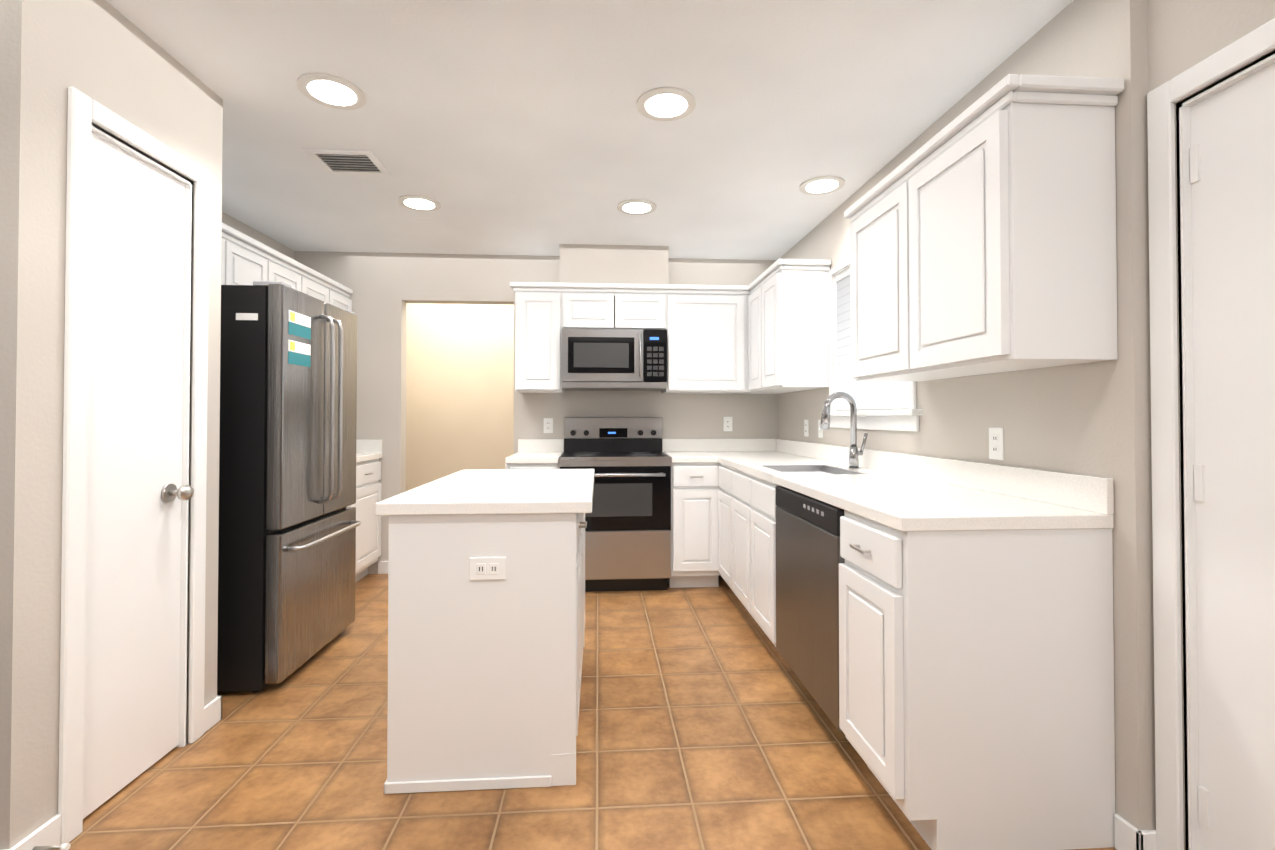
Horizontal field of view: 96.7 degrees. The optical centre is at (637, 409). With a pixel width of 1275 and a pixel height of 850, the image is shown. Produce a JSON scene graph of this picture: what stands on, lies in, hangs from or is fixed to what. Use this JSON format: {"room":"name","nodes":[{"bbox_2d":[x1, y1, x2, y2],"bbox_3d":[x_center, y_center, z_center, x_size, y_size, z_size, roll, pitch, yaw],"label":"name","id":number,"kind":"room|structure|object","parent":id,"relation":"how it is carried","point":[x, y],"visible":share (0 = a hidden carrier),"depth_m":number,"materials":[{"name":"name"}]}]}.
{"room":"kitchen","nodes":[
{"label":"kitchen","id":0,"kind":"room"},
{"bbox_2d":[0,0,222,849],"bbox_3d":[-1.663,-0.011,1.833,0.100,2.440,0.780,0,-1,-4],"label":"wall","id":1,"kind":"structure","parent":0,"point":[104,53],"depth_m":1.52,"materials":[{"name":"paint"}]},
{"bbox_2d":[2,834,42,849],"bbox_3d":[-3.103,1.154,1.331,3.120,0.095,0.033,0,-1,-4],"label":"baseboard","id":2,"kind":"structure","parent":1,"relation":"attached to","point":[31,842],"depth_m":1.47,"materials":[{"name":"white wood"}]},
{"bbox_2d":[58,87,209,844],"bbox_3d":[-1.655,0.154,1.846,0.118,2.110,0.560,0,-1,-4],"label":"door frame","id":3,"kind":"structure","parent":1,"relation":"attached to","point":[85,111],"depth_m":1.62,"materials":[{"name":"white wood"}]},
{"bbox_2d":[83,132,193,818],"bbox_3d":[-1.611,0.188,1.848,0.116,2.022,0.404,0,-1,-4],"label":"pantry door","id":4,"kind":"structure","parent":1,"relation":"in","point":[138,492],"depth_m":1.83,"materials":[{"name":"white paint"},{"name":"satin nickel"}]},
{"bbox_2d":[204,695,221,726],"bbox_3d":[-2.037,1.166,2.184,0.823,0.095,0.023,0,-1,-4],"label":"baseboard","id":5,"kind":"structure","parent":1,"relation":"attached to","point":[213,710],"depth_m":2.17,"materials":[{"name":"white wood"}]},
{"bbox_2d":[222,212,293,259],"bbox_3d":[-2.580,0.007,3.223,0.120,2.440,2.320,0,-1,-4],"label":"wall","id":6,"kind":"structure","parent":0,"point":[237,225],"depth_m":3.81,"materials":[{"name":"paint"}]},
{"bbox_2d":[221,223,236,284],"bbox_3d":[-2.265,-0.756,2.648,0.424,0.350,0.467,0,-1,-4],"label":"upper cabinet","id":7,"kind":"object","parent":6,"relation":"attached to","point":[229,234],"depth_m":2.87,"materials":[{"name":"white wood"}]},
{"bbox_2d":[237,231,272,284],"bbox_3d":[-2.288,-0.751,2.985,0.424,0.350,0.414,0,-1,-4],"label":"upper cabinet","id":8,"kind":"object","parent":6,"relation":"attached to","point":[246,260],"depth_m":3.06,"materials":[{"name":"white wood"}]},
{"bbox_2d":[273,249,308,294],"bbox_3d":[-2.317,-0.531,3.403,0.424,0.780,0.428,0,-1,-4],"label":"upper cabinet","id":9,"kind":"object","parent":6,"relation":"attached to","point":[287,270],"depth_m":3.45,"materials":[{"name":"white wood"}]},
{"bbox_2d":[309,268,336,306],"bbox_3d":[-2.340,-0.526,3.737,0.424,0.780,0.487,0,-1,-4],"label":"upper cabinet","id":10,"kind":"object","parent":6,"relation":"attached to","point":[321,287],"depth_m":3.85,"materials":[{"name":"white wood"}]},
{"bbox_2d":[337,282,352,310],"bbox_3d":[-2.363,-0.522,4.071,0.424,0.780,0.426,0,-1,-4],"label":"upper cabinet","id":11,"kind":"object","parent":6,"relation":"attached to","point":[343,292],"depth_m":4.17,"materials":[{"name":"white wood"}]},
{"bbox_2d":[406,303,513,490],"bbox_3d":[-1.448,0.038,5.556,2.600,2.440,0.120,0,-1,-4],"label":"wall","id":12,"kind":"structure","parent":0,"point":[459,387],"depth_m":5.48,"materials":[{"name":"paint"}]},
{"bbox_2d":[294,251,777,573],"bbox_3d":[-0.740,0.024,4.452,3.960,2.440,0.120,0,-1,-4],"label":"wall","id":13,"kind":"structure","parent":0,"point":[386,288],"depth_m":4.38,"materials":[{"name":"paint"}]},
{"bbox_2d":[514,282,564,392],"bbox_3d":[-0.722,-0.520,4.223,0.335,0.780,0.346,0,-1,-4],"label":"upper cabinet","id":14,"kind":"object","parent":13,"relation":"attached to","point":[538,305],"depth_m":4.05,"materials":[{"name":"white wood"}]},
{"bbox_2d":[544,418,552,432],"bbox_3d":[-0.691,0.123,4.389,0.072,0.116,0.008,0,-1,-4],"label":"electrical outlet","id":15,"kind":"object","parent":13,"relation":"attached to","point":[548,425],"visible":1,"depth_m":4.39,"materials":[{"name":"white plastic"}]},
{"bbox_2d":[562,283,621,328],"bbox_3d":[-0.341,-0.742,4.252,0.428,0.334,0.346,0,-1,-4],"label":"upper cabinet","id":16,"kind":"object","parent":13,"relation":"attached to","point":[584,305],"depth_m":4.08,"materials":[{"name":"white wood"}]},
{"bbox_2d":[562,328,666,390],"bbox_3d":[-0.174,-0.362,4.202,0.750,0.420,0.442,0,-1,-4],"label":"microwave","id":17,"kind":"object","parent":16,"relation":"attached to","point":[614,359],"visible":1,"depth_m":4.02,"materials":[{"name":"silver metal"}]},
{"bbox_2d":[622,284,665,329],"bbox_3d":[-0.015,-0.742,4.274,0.428,0.334,0.346,0,-1,-4],"label":"upper cabinet","id":18,"kind":"object","parent":13,"relation":"attached to","point":[643,305],"depth_m":4.11,"materials":[{"name":"white wood"}]},
{"bbox_2d":[518,439,776,450],"bbox_3d":[0.089,0.278,4.432,2.022,0.099,0.020,0,-1,-4],"label":"backsplash","id":19,"kind":"structure","parent":13,"relation":"attached to","point":[523,444],"depth_m":4.45,"materials":[{"name":"white stone"}]},
{"bbox_2d":[661,284,749,393],"bbox_3d":[0.515,-0.519,4.287,0.632,0.780,0.387,0,-1,-4],"label":"upper cabinet","id":20,"kind":"object","parent":13,"relation":"attached to","point":[708,326],"depth_m":4.14,"materials":[{"name":"white wood"}]},
{"bbox_2d":[723,417,731,430],"bbox_3d":[0.716,0.114,4.486,0.072,0.116,0.008,0,-1,-4],"label":"electrical outlet","id":21,"kind":"object","parent":13,"relation":"attached to","point":[727,423],"visible":1,"depth_m":4.48,"materials":[{"name":"white plastic"}]},
{"bbox_2d":[105,0,1072,259],"bbox_3d":[-1.595,-1.291,1.143,6.500,0.100,9.200,0,-1,-4],"label":"ceiling","id":22,"kind":"structure","parent":0,"point":[507,126],"depth_m":2.30,"materials":[{"name":"paint"}]},
{"bbox_2d":[297,73,365,109],"bbox_3d":[-1.175,-1.222,2.183,0.236,0.010,0.236,0,-1,-4],"label":"recessed light","id":23,"kind":"object","parent":22,"relation":"in","point":[331,91],"visible":1,"depth_m":2.17,"materials":[{"name":"white"}]},
{"bbox_2d":[303,148,391,175],"bbox_3d":[-1.417,-1.212,2.788,0.310,0.012,0.270,0,-1,-4],"label":"ceiling vent","id":24,"kind":"object","parent":22,"relation":"in","point":[353,162],"visible":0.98,"depth_m":2.78,"materials":[{"name":"white metal"}]},
{"bbox_2d":[398,195,440,210],"bbox_3d":[-1.276,-1.207,3.318,0.236,0.010,0.236,0,-1,-4],"label":"recessed light","id":25,"kind":"object","parent":22,"relation":"in","point":[418,203],"visible":0.96,"depth_m":3.30,"materials":[{"name":"white"}]},
{"bbox_2d":[617,199,656,214],"bbox_3d":[-0.004,-1.206,3.381,0.236,0.010,0.236,0,-1,-4],"label":"recessed light","id":26,"kind":"object","parent":22,"relation":"in","point":[636,207],"visible":0.96,"depth_m":3.37,"materials":[{"name":"white"}]},
{"bbox_2d":[637,87,695,120],"bbox_3d":[0.115,-1.221,2.271,0.236,0.010,0.236,0,-1,-4],"label":"recessed light","id":27,"kind":"object","parent":22,"relation":"in","point":[666,104],"visible":1,"depth_m":2.26,"materials":[{"name":"white"}]},
{"bbox_2d":[799,176,844,194],"bbox_3d":[0.997,-1.210,3.063,0.236,0.010,0.236,0,-1,-4],"label":"recessed light","id":28,"kind":"object","parent":22,"relation":"in","point":[820,185],"visible":0.96,"depth_m":3.05,"materials":[{"name":"white"}]},
{"bbox_2d":[69,574,1115,849],"bbox_3d":[-0.497,1.250,1.184,4.300,0.100,9.200,0,-1,-4],"label":"floor","id":29,"kind":"structure","parent":0,"point":[705,722],"depth_m":1.91,"materials":[{"name":"brown tile"}]},
{"bbox_2d":[217,281,360,691],"bbox_3d":[-1.922,0.335,2.782,0.874,1.772,0.761,0,-1,-4],"label":"refrigerator","id":30,"kind":"object","parent":29,"relation":"on","point":[288,523],"visible":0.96,"depth_m":2.44,"materials":[{"name":"silver metal"}]},
{"bbox_2d":[347,440,382,581],"bbox_3d":[-2.213,0.726,3.718,0.677,1.015,1.117,0,-1,-4],"label":"base cabinet","id":31,"kind":"object","parent":29,"relation":"on","point":[368,498],"visible":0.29,"depth_m":4.08,"materials":[{"name":"white wood"}]},
{"bbox_2d":[375,469,594,793],"bbox_3d":[-0.524,0.758,2.364,0.678,0.915,1.145,0,-1,-4],"label":"kitchen island","id":32,"kind":"object","parent":29,"relation":"on","point":[486,606],"visible":1,"depth_m":1.81,"materials":[{"name":"white wood"}]},
{"bbox_2d":[505,463,558,468],"bbox_3d":[-0.724,0.801,4.077,0.352,0.875,0.603,0,-1,-4],"label":"base cabinet","id":33,"kind":"object","parent":29,"relation":"on","point":[508,465],"depth_m":3.80,"materials":[{"name":"white wood"}]},
{"bbox_2d":[505,451,563,462],"bbox_3d":[-0.724,0.343,4.082,0.352,0.040,0.605,0,-1,-4],"label":"countertop","id":34,"kind":"structure","parent":33,"relation":"on","point":[522,456],"depth_m":3.79,"materials":[{"name":"white stone"}]},
{"bbox_2d":[559,417,670,591],"bbox_3d":[-0.166,0.646,4.075,0.754,1.185,0.669,0,-1,-4],"label":"stove","id":35,"kind":"object","parent":29,"relation":"on","point":[628,533],"visible":0.92,"depth_m":3.81,"materials":[{"name":"silver metal"}]},
{"bbox_2d":[667,459,712,587],"bbox_3d":[0.383,0.801,4.121,0.342,0.875,0.667,0,-1,-4],"label":"base cabinet","id":36,"kind":"object","parent":29,"relation":"on","point":[691,479],"depth_m":3.85,"materials":[{"name":"white wood"}]},
{"bbox_2d":[662,451,716,458],"bbox_3d":[0.370,0.344,4.157,0.320,0.040,0.605,0,-1,-4],"label":"countertop","id":37,"kind":"structure","parent":36,"relation":"on","point":[674,454],"depth_m":3.99,"materials":[{"name":"white stone"}]},
{"bbox_2d":[713,459,720,462],"bbox_3d":[0.813,0.802,4.150,0.654,0.875,0.667,0,-1,-4],"label":"base cabinet","id":38,"kind":"object","parent":29,"relation":"on","point":[714,460],"depth_m":3.86,"materials":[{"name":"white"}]},
{"bbox_2d":[713,463,732,590],"bbox_3d":[0.848,0.795,3.646,0.654,0.875,0.489,0,-1,-4],"label":"base cabinet","id":39,"kind":"object","parent":29,"relation":"on","point":[722,473],"depth_m":3.71,"materials":[{"name":"white wood"}]},
{"bbox_2d":[733,467,744,606],"bbox_3d":[0.895,0.790,3.261,0.613,0.875,0.552,0,-1,-4],"label":"base cabinet","id":40,"kind":"object","parent":29,"relation":"on","point":[738,475],"depth_m":3.29,"materials":[{"name":"white wood"}]},
{"bbox_2d":[745,471,828,646],"bbox_3d":[0.921,0.785,2.878,0.613,0.875,0.484,0,-1,-4],"label":"base cabinet","id":41,"kind":"object","parent":29,"relation":"on","point":[760,492],"depth_m":2.84,"materials":[{"name":"white wood"}]},
{"bbox_2d":[776,486,844,730],"bbox_3d":[0.954,0.781,2.291,0.594,0.868,0.687,0,-1,-4],"label":"dishwasher","id":42,"kind":"object","parent":29,"relation":"on","point":[809,558],"visible":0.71,"depth_m":2.18,"materials":[{"name":"grey metal"}]},
{"bbox_2d":[829,503,1114,849],"bbox_3d":[0.999,0.769,1.746,0.613,0.875,0.400,0,-1,-4],"label":"base cabinet","id":43,"kind":"object","parent":29,"relation":"on","point":[975,663],"depth_m":1.55,"materials":[{"name":"white wood"}]},
{"bbox_2d":[709,451,1113,526],"bbox_3d":[0.914,0.329,3.018,0.609,0.040,2.952,0,-1,-4],"label":"countertop","id":44,"kind":"structure","parent":43,"relation":"on","point":[903,500],"depth_m":1.88,"materials":[{"name":"white stone"}]},
{"bbox_2d":[761,463,868,474],"bbox_3d":[0.891,0.432,2.944,0.384,0.242,0.564,0,-1,-4],"label":"sink","id":45,"kind":"object","parent":44,"relation":"in","point":[793,468],"depth_m":3.21,"materials":[{"name":"silver metal"}]},
{"bbox_2d":[820,392,867,468],"bbox_3d":[1.073,0.107,2.956,0.242,0.401,0.065,0,-1,-4],"label":"faucet","id":46,"kind":"object","parent":44,"relation":"on","point":[854,452],"visible":1,"depth_m":2.95,"materials":[{"name":"silver metal"}]},
{"bbox_2d":[559,244,668,283],"bbox_3d":[-0.179,-1.055,4.286,0.795,0.287,0.315,0,-1,-4],"label":"soffit","id":47,"kind":"structure","parent":0,"point":[618,264],"depth_m":4.13,"materials":[{"name":"paint"}]},
{"bbox_2d":[778,0,1155,830],"bbox_3d":[1.303,0.005,3.081,0.170,2.440,3.135,0,-1,-4],"label":"wall","id":48,"kind":"structure","parent":0,"point":[1092,418],"depth_m":1.59,"materials":[{"name":"paint"}]},
{"bbox_2d":[750,279,795,393],"bbox_3d":[0.991,-0.523,3.980,0.326,0.780,0.402,0,-1,-4],"label":"upper cabinet","id":49,"kind":"object","parent":48,"relation":"attached to","point":[754,285],"depth_m":4.03,"materials":[{"name":"white wood"}]},
{"bbox_2d":[756,259,830,390],"bbox_3d":[1.010,-0.527,3.694,0.326,0.780,0.415,0,-1,-4],"label":"upper cabinet","id":50,"kind":"object","parent":48,"relation":"attached to","point":[766,331],"depth_m":3.49,"materials":[{"name":"white wood"}]},
{"bbox_2d":[804,420,808,436],"bbox_3d":[1.158,0.126,3.889,0.008,0.116,0.072,0,-1,-4],"label":"electrical outlet","id":51,"kind":"object","parent":48,"relation":"attached to","point":[806,428],"visible":1,"depth_m":3.88,"materials":[{"name":"white plastic"}]},
{"bbox_2d":[818,420,822,437],"bbox_3d":[1.171,0.123,3.639,0.016,0.116,0.072,0,-1,-4],"label":"electrical outlet","id":52,"kind":"object","parent":48,"relation":"attached to","point":[820,433],"visible":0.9,"depth_m":3.63,"materials":[{"name":"white plastic"}]},
{"bbox_2d":[828,258,922,431],"bbox_3d":[1.215,-0.378,2.996,0.082,0.964,0.987,0,-1,-4],"label":"window","id":53,"kind":"structure","parent":48,"relation":"in","point":[886,405],"depth_m":3.24,"materials":[{"name":"white"}]},
{"bbox_2d":[777,439,1113,514],"bbox_3d":[1.208,0.260,3.039,0.020,0.099,2.952,0,-1,-4],"label":"backsplash","id":54,"kind":"structure","parent":48,"relation":"attached to","point":[1094,493],"depth_m":2.04,"materials":[{"name":"white stone"}]},
{"bbox_2d":[844,74,1123,380],"bbox_3d":[1.121,-0.512,2.025,0.334,0.760,1.018,0,-1,-4],"label":"upper cabinet","id":55,"kind":"object","parent":48,"relation":"attached to","point":[983,234],"visible":1,"depth_m":1.57,"materials":[{"name":"white wood"}]},
{"bbox_2d":[989,427,1003,459],"bbox_3d":[1.286,0.121,2.033,0.008,0.116,0.072,0,-1,-4],"label":"electrical outlet","id":56,"kind":"object","parent":48,"relation":"attached to","point":[996,443],"visible":1,"depth_m":2.03,"materials":[{"name":"white plastic"}]},
{"bbox_2d":[1147,0,1274,849],"bbox_3d":[1.592,-0.046,-0.768,0.120,2.440,4.585,0,-1,-4],"label":"wall","id":57,"kind":"structure","parent":0,"point":[1184,35],"depth_m":1.43,"materials":[{"name":"paint"}]},
{"bbox_2d":[1147,18,1274,849],"bbox_3d":[1.460,0.173,1.032,0.138,2.050,0.950,0,-1,-4],"label":"door frame","id":58,"kind":"structure","parent":57,"relation":"attached to","point":[1253,45],"depth_m":1.44,"materials":[{"name":"white wood"}]},
{"bbox_2d":[1190,63,1274,849],"bbox_3d":[1.411,0.207,1.029,0.116,1.962,0.793,0,-1,-4],"label":"door","id":59,"kind":"structure","parent":57,"relation":"in","point":[1232,165],"depth_m":1.34,"materials":[{"name":"white wood"}]}
]}

